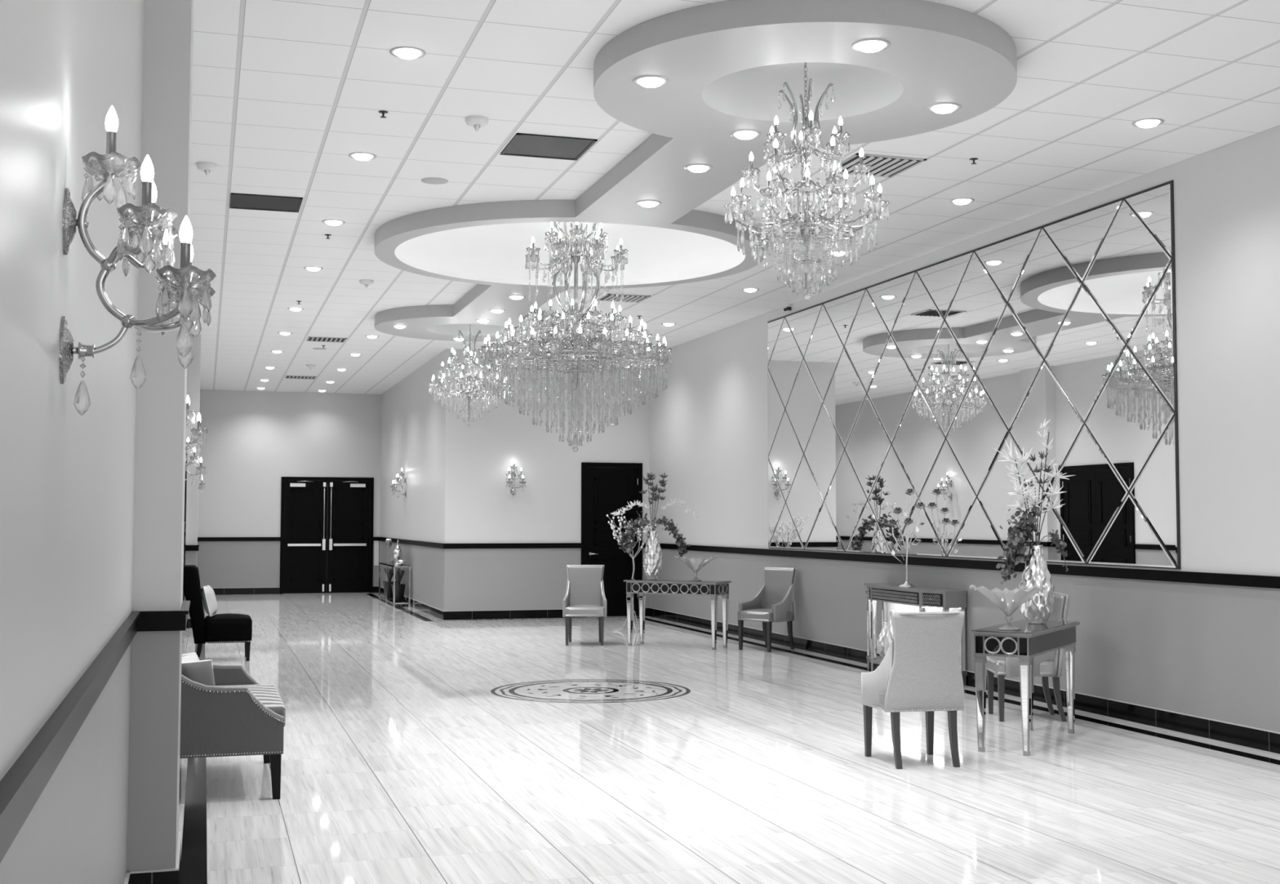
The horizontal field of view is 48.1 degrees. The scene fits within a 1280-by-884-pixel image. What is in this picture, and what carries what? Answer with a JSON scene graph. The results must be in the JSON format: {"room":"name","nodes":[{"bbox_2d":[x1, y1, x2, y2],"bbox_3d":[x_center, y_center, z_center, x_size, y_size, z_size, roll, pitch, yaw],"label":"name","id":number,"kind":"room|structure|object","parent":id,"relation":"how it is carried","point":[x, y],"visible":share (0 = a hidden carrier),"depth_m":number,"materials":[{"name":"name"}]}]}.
{"room":"event hall","nodes":[
{"label":"event hall","id":0,"kind":"room"},
{"bbox_2d":[0,0,144,883],"bbox_3d":[-4.217,0.128,12.630,0.200,4.185,34.600,1,-3,-17],"label":"wall","id":1,"kind":"structure","parent":0,"point":[67,477],"depth_m":2.86,"materials":[{"name":"paint"}]},
{"bbox_2d":[59,105,216,415],"bbox_3d":[-0.985,-0.356,2.833,0.286,0.615,0.323,1,-3,-17],"label":"sconce","id":2,"kind":"object","parent":1,"relation":"attached to","point":[147,227],"visible":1,"depth_m":2.79,"materials":[{"name":"grey"}]},
{"bbox_2d":[182,449,186,631],"bbox_3d":[-6.140,1.352,19.254,0.058,2.450,2.000,1,-3,-17],"label":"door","id":3,"kind":"structure","parent":1,"relation":"in","point":[185,485],"depth_m":19.55,"materials":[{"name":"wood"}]},
{"bbox_2d":[185,437,205,486],"bbox_3d":[-5.118,0.254,16.431,0.286,0.615,0.323,1,-3,-17],"label":"sconce","id":4,"kind":"object","parent":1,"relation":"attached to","point":[194,458],"visible":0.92,"depth_m":16.37,"materials":[{"name":"grey"}]},
{"bbox_2d":[185,395,207,462],"bbox_3d":[-3.026,-0.115,9.552,0.286,0.615,0.323,1,-3,-17],"label":"sconce","id":5,"kind":"object","parent":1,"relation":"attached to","point":[199,432],"visible":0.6,"depth_m":9.47,"materials":[{"name":"grey"}]},
{"bbox_2d":[198,475,205,493],"bbox_3d":[-7.384,0.654,23.884,0.286,0.615,0.323,1,-3,-17],"label":"sconce","id":6,"kind":"object","parent":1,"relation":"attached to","point":[201,485],"visible":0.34,"depth_m":23.80,"materials":[{"name":"grey"}]},
{"bbox_2d":[0,537,1279,863],"bbox_3d":[-0.717,1.149,13.640,7.118,0.080,34.600,1,-3,-17],"label":"trim","id":7,"kind":"structure","parent":1,"relation":"attached to","point":[23,784],"depth_m":5.76,"materials":[{"name":"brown wood"}]},
{"bbox_2d":[126,0,193,871],"bbox_3d":[-2.058,-0.217,6.189,0.185,4.185,0.700,1,-3,-17],"label":"wall","id":8,"kind":"structure","parent":0,"point":[154,748],"depth_m":5.84,"materials":[{"name":"paint"}]},
{"bbox_2d":[124,586,1279,883],"bbox_3d":[-0.719,2.213,13.582,7.118,0.132,34.600,1,-3,-17],"label":"baseboard","id":9,"kind":"structure","parent":8,"relation":"attached to","point":[1267,741],"depth_m":12.03,"materials":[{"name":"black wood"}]},
{"bbox_2d":[179,593,1279,883],"bbox_3d":[-0.665,2.275,13.412,6.731,0.011,34.250,1,-3,-17],"label":"trim","id":10,"kind":"structure","parent":8,"relation":"attached to","point":[193,864],"depth_m":8.44,"materials":[{"name":"black wood"}]},
{"bbox_2d":[184,333,200,617],"bbox_3d":[-6.503,0.567,20.808,0.185,4.185,0.800,1,-3,-17],"label":"wall","id":11,"kind":"structure","parent":0,"point":[193,370],"depth_m":20.44,"materials":[{"name":"paint"}]},
{"bbox_2d":[196,389,381,594],"bbox_3d":[-7.349,1.054,29.839,4.220,4.185,0.200,1,-3,-17],"label":"wall","id":12,"kind":"structure","parent":0,"point":[255,439],"depth_m":29.61,"materials":[{"name":"paint"}]},
{"bbox_2d":[279,476,373,594],"bbox_3d":[-6.518,1.942,29.903,1.896,2.420,0.124,1,-3,-17],"label":"door","id":13,"kind":"structure","parent":12,"relation":"in","point":[340,525],"depth_m":29.91,"materials":[{"name":"black wood"}]},
{"bbox_2d":[373,540,378,565],"bbox_3d":[-5.552,2.341,30.205,0.095,0.520,0.011,1,-3,-17],"label":"panel","id":14,"kind":"object","parent":12,"relation":"attached to","point":[375,543],"visible":1,"depth_m":30.20,"materials":[{"name":"white"}]},
{"bbox_2d":[378,348,458,611],"bbox_3d":[-4.152,0.863,26.232,0.200,4.185,8.570,1,-3,-17],"label":"wall","id":15,"kind":"structure","parent":0,"point":[420,437],"depth_m":24.38,"materials":[{"name":"paint"}]},
{"bbox_2d":[390,468,406,501],"bbox_3d":[-4.438,0.781,26.343,0.286,0.615,0.323,1,-3,-17],"label":"sconce","id":16,"kind":"object","parent":15,"relation":"attached to","point":[397,481],"visible":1,"depth_m":26.34,"materials":[{"name":"grey"}]},
{"bbox_2d":[457,349,649,617],"bbox_3d":[-1.262,0.678,22.741,3.298,4.185,0.200,1,-3,-17],"label":"wall","id":17,"kind":"structure","parent":0,"point":[548,509],"depth_m":22.47,"materials":[{"name":"paint"}]},
{"bbox_2d":[505,460,526,498],"bbox_3d":[-1.942,0.585,22.285,0.323,0.615,0.286,1,-3,-17],"label":"sconce","id":18,"kind":"object","parent":17,"relation":"attached to","point":[512,476],"visible":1,"depth_m":22.27,"materials":[{"name":"grey"}]},
{"bbox_2d":[581,462,642,617],"bbox_3d":[-0.444,1.553,22.811,1.006,2.448,0.106,1,-3,-17],"label":"door","id":19,"kind":"structure","parent":17,"relation":"in","point":[606,488],"depth_m":22.81,"materials":[{"name":"black wood"}]},
{"bbox_2d":[178,592,1279,883],"bbox_3d":[-0.762,2.337,13.719,7.718,0.100,34.900,1,-3,-17],"label":"floor","id":20,"kind":"structure","parent":0,"point":[401,763],"depth_m":8.51,"materials":[{"name":"stone"}]},
{"bbox_2d":[182,564,253,661],"bbox_3d":[-4.679,1.878,15.798,0.794,1.030,0.595,1,-3,-17],"label":"accent chair","id":21,"kind":"object","parent":20,"relation":"on","point":[219,628],"visible":0.99,"depth_m":15.51,"materials":[{"name":"black fabric"}]},
{"bbox_2d":[201,585,217,617],"bbox_3d":[-4.710,1.738,15.698,0.153,0.328,0.338,0,-3,-6],"label":"throw pillow","id":22,"kind":"object","parent":21,"relation":"on","point":[208,596],"visible":1,"depth_m":15.57,"materials":[{"name":"white fabric"}]},
{"bbox_2d":[179,653,285,799],"bbox_3d":[-2.492,1.556,8.442,0.730,0.885,1.310,1,-3,-17],"label":"armchair","id":23,"kind":"object","parent":20,"relation":"on","point":[239,715],"visible":0.67,"depth_m":7.86,"materials":[{"name":"grey fabric"}]},
{"bbox_2d":[182,652,199,662],"bbox_3d":[-2.611,1.355,8.261,0.133,0.265,0.268,-1,-3,13],"label":"throw pillow","id":24,"kind":"object","parent":23,"relation":"on","point":[188,657],"visible":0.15,"depth_m":8.29,"materials":[{"name":"white fabric"}]},
{"bbox_2d":[181,659,215,686],"bbox_3d":[-2.492,1.355,8.055,0.138,0.244,0.250,-2,-4,32],"label":"throw pillow","id":25,"kind":"object","parent":23,"relation":"on","point":[201,672],"visible":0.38,"depth_m":8.04,"materials":[{"name":"grey fabric"}]},
{"bbox_2d":[378,561,410,607],"bbox_3d":[-4.524,2.602,26.376,0.294,0.727,2.224,1,-3,-17],"label":"stand","id":26,"kind":"object","parent":20,"relation":"on","point":[392,600],"visible":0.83,"depth_m":25.70,"materials":[{"name":"silver metal"}]},
{"bbox_2d":[385,538,391,562],"bbox_3d":[-4.746,2.049,27.071,0.124,0.452,0.124,1,-3,-17],"label":"candle holder","id":27,"kind":"object","parent":26,"relation":"on","point":[388,542],"visible":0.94,"depth_m":27.04,"materials":[{"name":"clear glass"}]},
{"bbox_2d":[382,567,396,597],"bbox_3d":[-4.693,2.621,26.899,0.270,0.590,0.270,1,-3,-17],"label":"potted plant","id":28,"kind":"object","parent":26,"relation":"on","point":[389,592],"visible":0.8,"depth_m":26.82,"materials":[{"name":"grey plant"}]},
{"bbox_2d":[389,559,396,564],"bbox_3d":[-4.558,2.196,26.490,0.146,0.096,0.172,1,-3,-17],"label":"glass ornament","id":29,"kind":"object","parent":26,"relation":"on","point":[392,561],"visible":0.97,"depth_m":26.45,"materials":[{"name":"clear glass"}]},
{"bbox_2d":[379,595,408,603],"bbox_3d":[-4.524,2.890,26.361,0.270,0.006,2.200,1,-3,-17],"label":"glass shelf","id":30,"kind":"object","parent":26,"relation":"attached to","point":[391,600],"depth_m":26.07,"materials":[{"name":"white"}]},
{"bbox_2d":[392,539,402,564],"bbox_3d":[-4.378,1.989,25.930,0.170,0.450,0.170,1,-3,-17],"label":"urn","id":31,"kind":"object","parent":26,"relation":"on","point":[397,553],"visible":0.89,"depth_m":25.88,"materials":[{"name":"white metal"}]},
{"bbox_2d":[391,568,405,601],"bbox_3d":[-4.335,2.561,25.756,0.270,0.586,0.270,1,-3,-17],"label":"potted plant","id":32,"kind":"object","parent":26,"relation":"on","point":[399,588],"visible":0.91,"depth_m":25.68,"materials":[{"name":"grey plant"}]},
{"bbox_2d":[397,560,406,564],"bbox_3d":[-4.248,2.149,25.595,0.160,0.095,0.160,1,-3,-17],"label":"dish","id":33,"kind":"object","parent":26,"relation":"on","point":[399,562],"visible":1,"depth_m":25.54,"materials":[{"name":"white"}]},
{"bbox_2d":[562,564,606,645],"bbox_3d":[-0.685,2.027,17.888,0.542,0.969,0.582,0,-3,-1],"label":"chair","id":34,"kind":"object","parent":20,"relation":"on","point":[584,597],"visible":1,"depth_m":18.04,"materials":[{"name":"grey fabric"}]},
{"bbox_2d":[490,679,690,703],"bbox_3d":[-0.444,2.245,12.953,1.800,0.002,1.800,1,-3,-17],"label":"medallion","id":35,"kind":"object","parent":20,"relation":"on","point":[579,691],"visible":1,"depth_m":12.91,"materials":[{"name":"white"}]},
{"bbox_2d":[572,688,608,693],"bbox_3d":[-0.444,2.243,12.953,0.360,0.001,0.360,1,-3,-17],"label":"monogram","id":36,"kind":"object","parent":35,"relation":"on","point":[585,689],"depth_m":12.97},
{"bbox_2d":[606,513,656,632],"bbox_3d":[-0.102,1.802,19.855,0.663,1.631,0.475,-1,-3,12],"label":"tree","id":37,"kind":"object","parent":20,"relation":"on","point":[612,526],"visible":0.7,"depth_m":19.85,"materials":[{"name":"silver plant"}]},
{"bbox_2d":[623,578,731,649],"bbox_3d":[0.453,2.088,17.467,1.270,0.805,0.420,-2,-4,29],"label":"console table","id":38,"kind":"object","parent":20,"relation":"on","point":[713,588],"visible":1,"depth_m":17.31,"materials":[{"name":"grey metal"}]},
{"bbox_2d":[643,530,662,579],"bbox_3d":[0.158,1.395,17.672,0.242,0.600,0.242,1,-3,-17],"label":"vase","id":39,"kind":"object","parent":38,"relation":"on","point":[652,557],"visible":1,"depth_m":17.59,"materials":[{"name":"silver metal"}]},
{"bbox_2d":[610,471,699,557],"bbox_3d":[0.183,0.989,17.677,1.105,1.249,0.293,0,-3,3],"label":"flower arrangement","id":40,"kind":"object","parent":39,"relation":"in","point":[624,543],"visible":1,"depth_m":17.68,"materials":[{"name":"grey plant"}]},
{"bbox_2d":[624,578,728,582],"bbox_3d":[0.454,1.689,17.489,1.246,0.006,0.396,-2,-4,29],"label":"table top","id":41,"kind":"object","parent":38,"relation":"on","point":[635,580],"depth_m":17.37,"materials":[{"name":"mirror"}]},
{"bbox_2d":[674,555,717,581],"bbox_3d":[0.675,1.529,17.372,0.561,0.302,0.262,-1,-3,24],"label":"glass bowl","id":42,"kind":"object","parent":38,"relation":"on","point":[695,565],"visible":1,"depth_m":17.31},
{"bbox_2d":[737,567,797,652],"bbox_3d":[1.527,1.987,17.095,0.542,0.969,0.582,-3,-4,44],"label":"chair","id":43,"kind":"object","parent":20,"relation":"on","point":[775,602],"visible":1,"depth_m":17.10,"materials":[{"name":"grey fabric"}]},
{"bbox_2d":[861,611,964,769],"bbox_3d":[1.751,1.560,9.192,0.542,0.969,0.582,1,-3,-11],"label":"chair","id":44,"kind":"object","parent":20,"relation":"on","point":[920,669],"visible":1,"depth_m":8.98,"materials":[{"name":"white fabric"}]},
{"bbox_2d":[863,582,967,685],"bbox_3d":[2.640,1.870,14.130,0.354,0.885,1.700,1,-3,-17],"label":"console","id":45,"kind":"object","parent":20,"relation":"on","point":[892,597],"visible":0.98,"depth_m":14.01,"materials":[{"name":"grey"}]},
{"bbox_2d":[882,488,926,587],"bbox_3d":[2.611,0.944,14.138,0.453,0.965,0.227,-1,-3,12],"label":"candelabrum","id":46,"kind":"object","parent":45,"relation":"on","point":[920,505],"visible":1,"depth_m":14.13,"materials":[{"name":"silver metal"}]},
{"bbox_2d":[968,619,1079,755],"bbox_3d":[2.705,1.688,10.015,0.420,0.805,1.270,-2,-4,31],"label":"console table","id":47,"kind":"object","parent":20,"relation":"on","point":[1032,640],"visible":0.92,"depth_m":9.57,"materials":[{"name":"grey metal"}]},
{"bbox_2d":[968,584,1047,631],"bbox_3d":[2.488,1.116,9.686,0.452,0.302,0.280,1,-3,-22],"label":"glass bowl","id":48,"kind":"object","parent":47,"relation":"on","point":[1008,601],"visible":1,"depth_m":9.64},
{"bbox_2d":[971,619,1077,634],"bbox_3d":[2.706,1.289,10.037,0.396,0.006,1.246,-2,-4,31],"label":"table top","id":49,"kind":"object","parent":47,"relation":"on","point":[1051,626],"depth_m":9.89,"materials":[{"name":"mirror"}]},
{"bbox_2d":[1018,545,1055,624],"bbox_3d":[2.838,1.019,10.273,0.252,0.560,0.252,0,-3,10],"label":"vase","id":50,"kind":"object","parent":47,"relation":"on","point":[1037,609],"visible":0.91,"depth_m":10.20,"materials":[{"name":"silver metal"}]},
{"bbox_2d":[993,418,1074,584],"bbox_3d":[2.836,0.536,10.283,0.561,1.419,0.321,-1,-3,19],"label":"flower arrangement","id":51,"kind":"object","parent":50,"relation":"in","point":[1015,551],"visible":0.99,"depth_m":10.28,"materials":[{"name":"grey plant"}]},
{"bbox_2d":[986,591,1069,721],"bbox_3d":[3.038,1.672,11.238,0.582,0.969,0.542,0,-3,3],"label":"chair","id":52,"kind":"object","parent":20,"relation":"on","point":[1047,664],"visible":0.66,"depth_m":11.01,"materials":[{"name":"grey leather"}]},
{"bbox_2d":[189,0,1279,394],"bbox_3d":[-0.742,-1.894,13.900,7.518,0.001,34.800,1,-3,-17],"label":"ceiling","id":53,"kind":"structure","parent":0,"point":[283,91],"depth_m":9.98,"materials":[{"name":"tile"}]},
{"bbox_2d":[196,161,217,174],"bbox_3d":[-3.226,-2.031,10.693,0.156,0.080,0.156,1,-3,-17],"label":"smoke detector","id":54,"kind":"object","parent":53,"relation":"attached to","point":[206,166],"visible":1,"depth_m":10.65,"materials":[{"name":"white plastic"}]},
{"bbox_2d":[229,192,302,212],"bbox_3d":[-3.125,-1.996,11.978,0.570,0.009,0.560,1,-3,-17],"label":"ceiling vent","id":55,"kind":"object","parent":53,"relation":"in","point":[237,201],"visible":1,"depth_m":11.97,"materials":[{"name":"black metal"}]},
{"bbox_2d":[277,332,292,335],"bbox_3d":[-5.043,-1.534,20.381,0.204,0.031,0.204,1,-3,-17],"label":"recessed light","id":56,"kind":"object","parent":53,"relation":"in","point":[281,333],"visible":1,"depth_m":20.34,"materials":[{"name":"grey glass"}]},
{"bbox_2d":[287,307,303,311],"bbox_3d":[-4.325,-1.661,18.021,0.204,0.031,0.204,1,-3,-17],"label":"recessed light","id":57,"kind":"object","parent":53,"relation":"in","point":[291,308],"visible":1,"depth_m":17.97,"materials":[{"name":"grey glass"}]},
{"bbox_2d":[284,375,316,379],"bbox_3d":[-6.320,-1.198,26.714,0.550,0.019,0.500,1,-3,-17],"label":"ceiling vent","id":58,"kind":"object","parent":53,"relation":"in","point":[286,376],"visible":1,"depth_m":26.70,"materials":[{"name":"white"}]},
{"bbox_2d":[306,364,315,369],"bbox_3d":[-5.641,-1.284,24.581,0.156,0.080,0.156,1,-3,-17],"label":"smoke detector","id":59,"kind":"object","parent":53,"relation":"attached to","point":[310,366],"visible":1,"depth_m":24.53,"materials":[{"name":"white plastic"}]},
{"bbox_2d":[303,266,323,271],"bbox_3d":[-3.439,-1.817,15.106,0.204,0.031,0.204,1,-3,-17],"label":"recessed light","id":60,"kind":"object","parent":53,"relation":"in","point":[308,268],"visible":1,"depth_m":15.06,"materials":[{"name":"grey glass"}]},
{"bbox_2d":[306,336,346,342],"bbox_3d":[-4.606,-1.501,21.077,0.550,0.019,0.500,1,-3,-17],"label":"ceiling vent","id":61,"kind":"object","parent":53,"relation":"in","point":[335,340],"visible":1,"depth_m":21.06,"materials":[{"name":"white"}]},
{"bbox_2d":[321,219,345,225],"bbox_3d":[-2.724,-1.943,12.756,0.204,0.031,0.204,1,-3,-17],"label":"recessed light","id":62,"kind":"object","parent":53,"relation":"in","point":[331,222],"visible":1,"depth_m":12.71,"materials":[{"name":"grey glass"}]},
{"bbox_2d":[348,151,377,160],"bbox_3d":[-2.018,-2.068,10.434,0.204,0.031,0.204,1,-3,-17],"label":"recessed light","id":63,"kind":"object","parent":53,"relation":"in","point":[362,156],"visible":1,"depth_m":10.39,"materials":[{"name":"grey glass"}]},
{"bbox_2d":[359,279,373,287],"bbox_3d":[-3.029,-1.750,15.887,0.156,0.080,0.156,1,-3,-17],"label":"smoke detector","id":64,"kind":"object","parent":53,"relation":"attached to","point":[366,282],"visible":1,"depth_m":15.84,"materials":[{"name":"white plastic"}]},
{"bbox_2d":[364,335,378,337],"bbox_3d":[-3.869,-1.515,20.715,0.204,0.031,0.204,1,-3,-17],"label":"recessed light","id":65,"kind":"object","parent":53,"relation":"in","point":[368,336],"visible":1,"depth_m":20.67,"materials":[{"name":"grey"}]},
{"bbox_2d":[378,110,388,118],"bbox_3d":[-1.666,-2.125,9.309,0.064,0.037,0.064,1,-3,-17],"label":"sprinkler","id":66,"kind":"object","parent":53,"relation":"attached to","point":[383,112],"visible":1,"depth_m":9.30,"materials":[{"name":"black metal"}]},
{"bbox_2d":[389,46,426,58],"bbox_3d":[-1.315,-2.192,8.122,0.204,0.031,0.204,1,-3,-17],"label":"recessed light","id":67,"kind":"object","parent":53,"relation":"in","point":[404,52],"visible":1,"depth_m":8.08,"materials":[{"name":"grey glass"}]},
{"bbox_2d":[421,177,448,184],"bbox_3d":[-1.602,-2.039,11.197,0.210,0.006,0.210,1,-3,-17],"label":"ceiling speaker","id":68,"kind":"object","parent":53,"relation":"attached to","point":[434,180],"visible":1,"depth_m":11.18,"materials":[{"name":"grey"}]},
{"bbox_2d":[465,115,488,130],"bbox_3d":[-1.076,-2.095,9.466,0.156,0.080,0.156,1,-3,-17],"label":"smoke detector","id":69,"kind":"object","parent":53,"relation":"attached to","point":[477,122],"visible":1,"depth_m":9.42,"materials":[{"name":"white plastic"}]},
{"bbox_2d":[500,133,597,160],"bbox_3d":[-0.652,-2.091,10.170,0.570,0.009,0.580,1,-3,-17],"label":"ceiling vent","id":70,"kind":"object","parent":53,"relation":"in","point":[522,144],"visible":1,"depth_m":10.15,"materials":[{"name":"black metal"}]},
{"bbox_2d":[394,222,745,286],"bbox_3d":[-0.658,-2.000,13.701,3.328,0.490,3.328,1,-3,-17],"label":"ceiling recess","id":71,"kind":"structure","parent":53,"relation":"attached to","point":[493,253],"depth_m":14.72,"materials":[{"name":"white paint"}]},
{"bbox_2d":[478,222,672,452],"bbox_3d":[-0.613,-1.217,13.694,1.839,2.625,1.839,-2,-4,32],"label":"crystal chandelier","id":72,"kind":"object","parent":71,"relation":"hanging from","point":[581,342],"visible":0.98,"depth_m":13.46,"materials":[{"name":"clear glass"}]},
{"bbox_2d":[596,293,650,302],"bbox_3d":[-0.197,-1.711,17.091,0.520,0.019,0.500,1,-3,-17],"label":"ceiling vent","id":73,"kind":"object","parent":53,"relation":"in","point":[608,297],"visible":0.93,"depth_m":17.07,"materials":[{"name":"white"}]},
{"bbox_2d":[426,62,903,335],"bbox_3d":[-0.644,-1.983,13.652,1.170,0.450,12.130,1,-3,-17],"label":"trim","id":74,"kind":"structure","parent":53,"relation":"attached to","point":[752,93],"depth_m":8.93,"materials":[{"name":"grey paint"}]},
{"bbox_2d":[723,62,889,300],"bbox_3d":[0.971,-1.658,8.391,0.946,1.663,0.946,1,-3,-17],"label":"crystal chandelier","id":75,"kind":"object","parent":74,"relation":"hanging from","point":[806,228],"visible":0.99,"depth_m":8.30,"materials":[{"name":"clear glass"}]},
{"bbox_2d":[661,322,675,326],"bbox_3d":[0.387,-1.582,19.365,0.204,0.031,0.204,1,-3,-17],"label":"recessed light","id":76,"kind":"object","parent":53,"relation":"in","point":[668,324],"visible":1,"depth_m":19.32,"materials":[{"name":"grey glass"}]},
{"bbox_2d":[374,0,1017,341],"bbox_3d":[-0.648,-1.832,13.656,3.690,0.149,13.425,1,-3,-17],"label":"ceiling soffit","id":77,"kind":"structure","parent":53,"relation":"attached to","point":[938,52],"depth_m":8.58,"materials":[{"name":"grey paint"}]},
{"bbox_2d":[391,324,408,328],"bbox_3d":[-3.100,-1.482,18.520,0.204,0.031,0.204,1,-3,-17],"label":"recessed light","id":78,"kind":"object","parent":77,"relation":"attached to","point":[400,326],"visible":1,"depth_m":18.47,"materials":[{"name":"grey glass"}]},
{"bbox_2d":[428,324,511,427],"bbox_3d":[-2.240,-1.061,18.863,1.082,1.732,1.082,1,-3,-17],"label":"crystal chandelier","id":79,"kind":"object","parent":77,"relation":"hanging from","point":[462,393],"visible":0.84,"depth_m":18.76,"materials":[{"name":"clear glass"}]},
{"bbox_2d":[475,319,491,323],"bbox_3d":[-1.966,-1.509,17.987,0.204,0.031,0.204,1,-3,-17],"label":"recessed light","id":80,"kind":"object","parent":77,"relation":"attached to","point":[482,321],"visible":1,"depth_m":17.95,"materials":[{"name":"grey glass"}]},
{"bbox_2d":[488,309,506,313],"bbox_3d":[-1.704,-1.556,17.127,0.204,0.031,0.204,1,-3,-17],"label":"recessed light","id":81,"kind":"object","parent":77,"relation":"attached to","point":[496,311],"visible":1,"depth_m":17.08,"materials":[{"name":"grey glass"}]},
{"bbox_2d":[507,295,525,299],"bbox_3d":[-1.382,-1.613,16.066,0.204,0.031,0.204,1,-3,-17],"label":"recessed light","id":82,"kind":"object","parent":77,"relation":"attached to","point":[514,297],"visible":1,"depth_m":16.02,"materials":[{"name":"grey glass"}]},
{"bbox_2d":[635,200,661,207],"bbox_3d":[0.068,-1.868,11.298,0.204,0.031,0.204,1,-3,-17],"label":"recessed light","id":83,"kind":"object","parent":77,"relation":"attached to","point":[646,203],"visible":1,"depth_m":11.25,"materials":[{"name":"grey glass"}]},
{"bbox_2d":[632,75,668,87],"bbox_3d":[0.062,-2.038,8.155,0.204,0.031,0.204,1,-3,-17],"label":"recessed light","id":84,"kind":"object","parent":77,"relation":"attached to","point":[647,81],"visible":1,"depth_m":8.12,"materials":[{"name":"grey glass"}]},
{"bbox_2d":[684,164,712,172],"bbox_3d":[0.413,-1.929,10.161,0.204,0.031,0.204,1,-3,-17],"label":"recessed light","id":85,"kind":"object","parent":77,"relation":"attached to","point":[693,167],"visible":1,"depth_m":10.12,"materials":[{"name":"grey glass"}]},
{"bbox_2d":[729,129,761,139],"bbox_3d":[0.684,-1.977,9.273,0.204,0.031,0.204,1,-3,-17],"label":"recessed light","id":86,"kind":"object","parent":77,"relation":"attached to","point":[740,134],"visible":1,"depth_m":9.23,"materials":[{"name":"grey glass"}]},
{"bbox_2d":[851,38,890,52],"bbox_3d":[1.212,-2.070,7.534,0.204,0.031,0.204,1,-3,-17],"label":"recessed light","id":87,"kind":"object","parent":77,"relation":"attached to","point":[868,45],"visible":1,"depth_m":7.50,"materials":[{"name":"grey glass"}]},
{"bbox_2d":[926,102,961,113],"bbox_3d":[1.838,-2.008,8.673,0.204,0.031,0.204,1,-3,-17],"label":"recessed light","id":88,"kind":"object","parent":77,"relation":"attached to","point":[940,108],"visible":1,"depth_m":8.63,"materials":[{"name":"grey glass"}]},
{"bbox_2d":[741,288,759,292],"bbox_3d":[1.267,-1.737,16.470,0.204,0.031,0.204,1,-3,-17],"label":"recessed light","id":89,"kind":"object","parent":53,"relation":"in","point":[748,290],"visible":1,"depth_m":16.43,"materials":[{"name":"grey glass"}]},
{"bbox_2d":[831,250,844,256],"bbox_3d":[1.959,-1.859,14.196,0.204,0.031,0.204,1,-3,-17],"label":"recessed light","id":90,"kind":"object","parent":53,"relation":"in","point":[843,251],"visible":0.42,"depth_m":14.15,"materials":[{"name":"grey"}]},
{"bbox_2d":[828,153,926,177],"bbox_3d":[1.750,-2.054,10.690,0.560,0.019,0.560,1,-3,-17],"label":"ceiling vent","id":91,"kind":"object","parent":53,"relation":"in","point":[883,166],"visible":0.76,"depth_m":10.62,"materials":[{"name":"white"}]},
{"bbox_2d":[949,197,974,204],"bbox_3d":[2.665,-1.984,11.874,0.204,0.031,0.204,1,-3,-17],"label":"recessed light","id":92,"kind":"object","parent":53,"relation":"in","point":[961,201],"visible":1,"depth_m":11.83,"materials":[{"name":"grey glass"}]},
{"bbox_2d":[1131,118,1164,128],"bbox_3d":[3.376,-2.110,9.533,0.204,0.031,0.204,1,-3,-17],"label":"recessed light","id":93,"kind":"object","parent":53,"relation":"in","point":[1145,122],"visible":1,"depth_m":9.49,"materials":[{"name":"grey glass"}]},
{"bbox_2d":[649,125,1279,733],"bbox_3d":[4.030,0.032,10.659,0.200,4.185,26.030,1,-3,-17],"label":"wall","id":94,"kind":"structure","parent":0,"point":[1211,651],"depth_m":10.56,"materials":[{"name":"paint"}]},
{"bbox_2d":[767,180,1181,568],"bbox_3d":[2.790,-0.302,14.396,0.015,2.880,8.003,1,-3,-17],"label":"wall mirror","id":95,"kind":"object","parent":94,"relation":"attached to","point":[913,380],"visible":0.95,"depth_m":12.98,"materials":[{"name":"silver mirror"}]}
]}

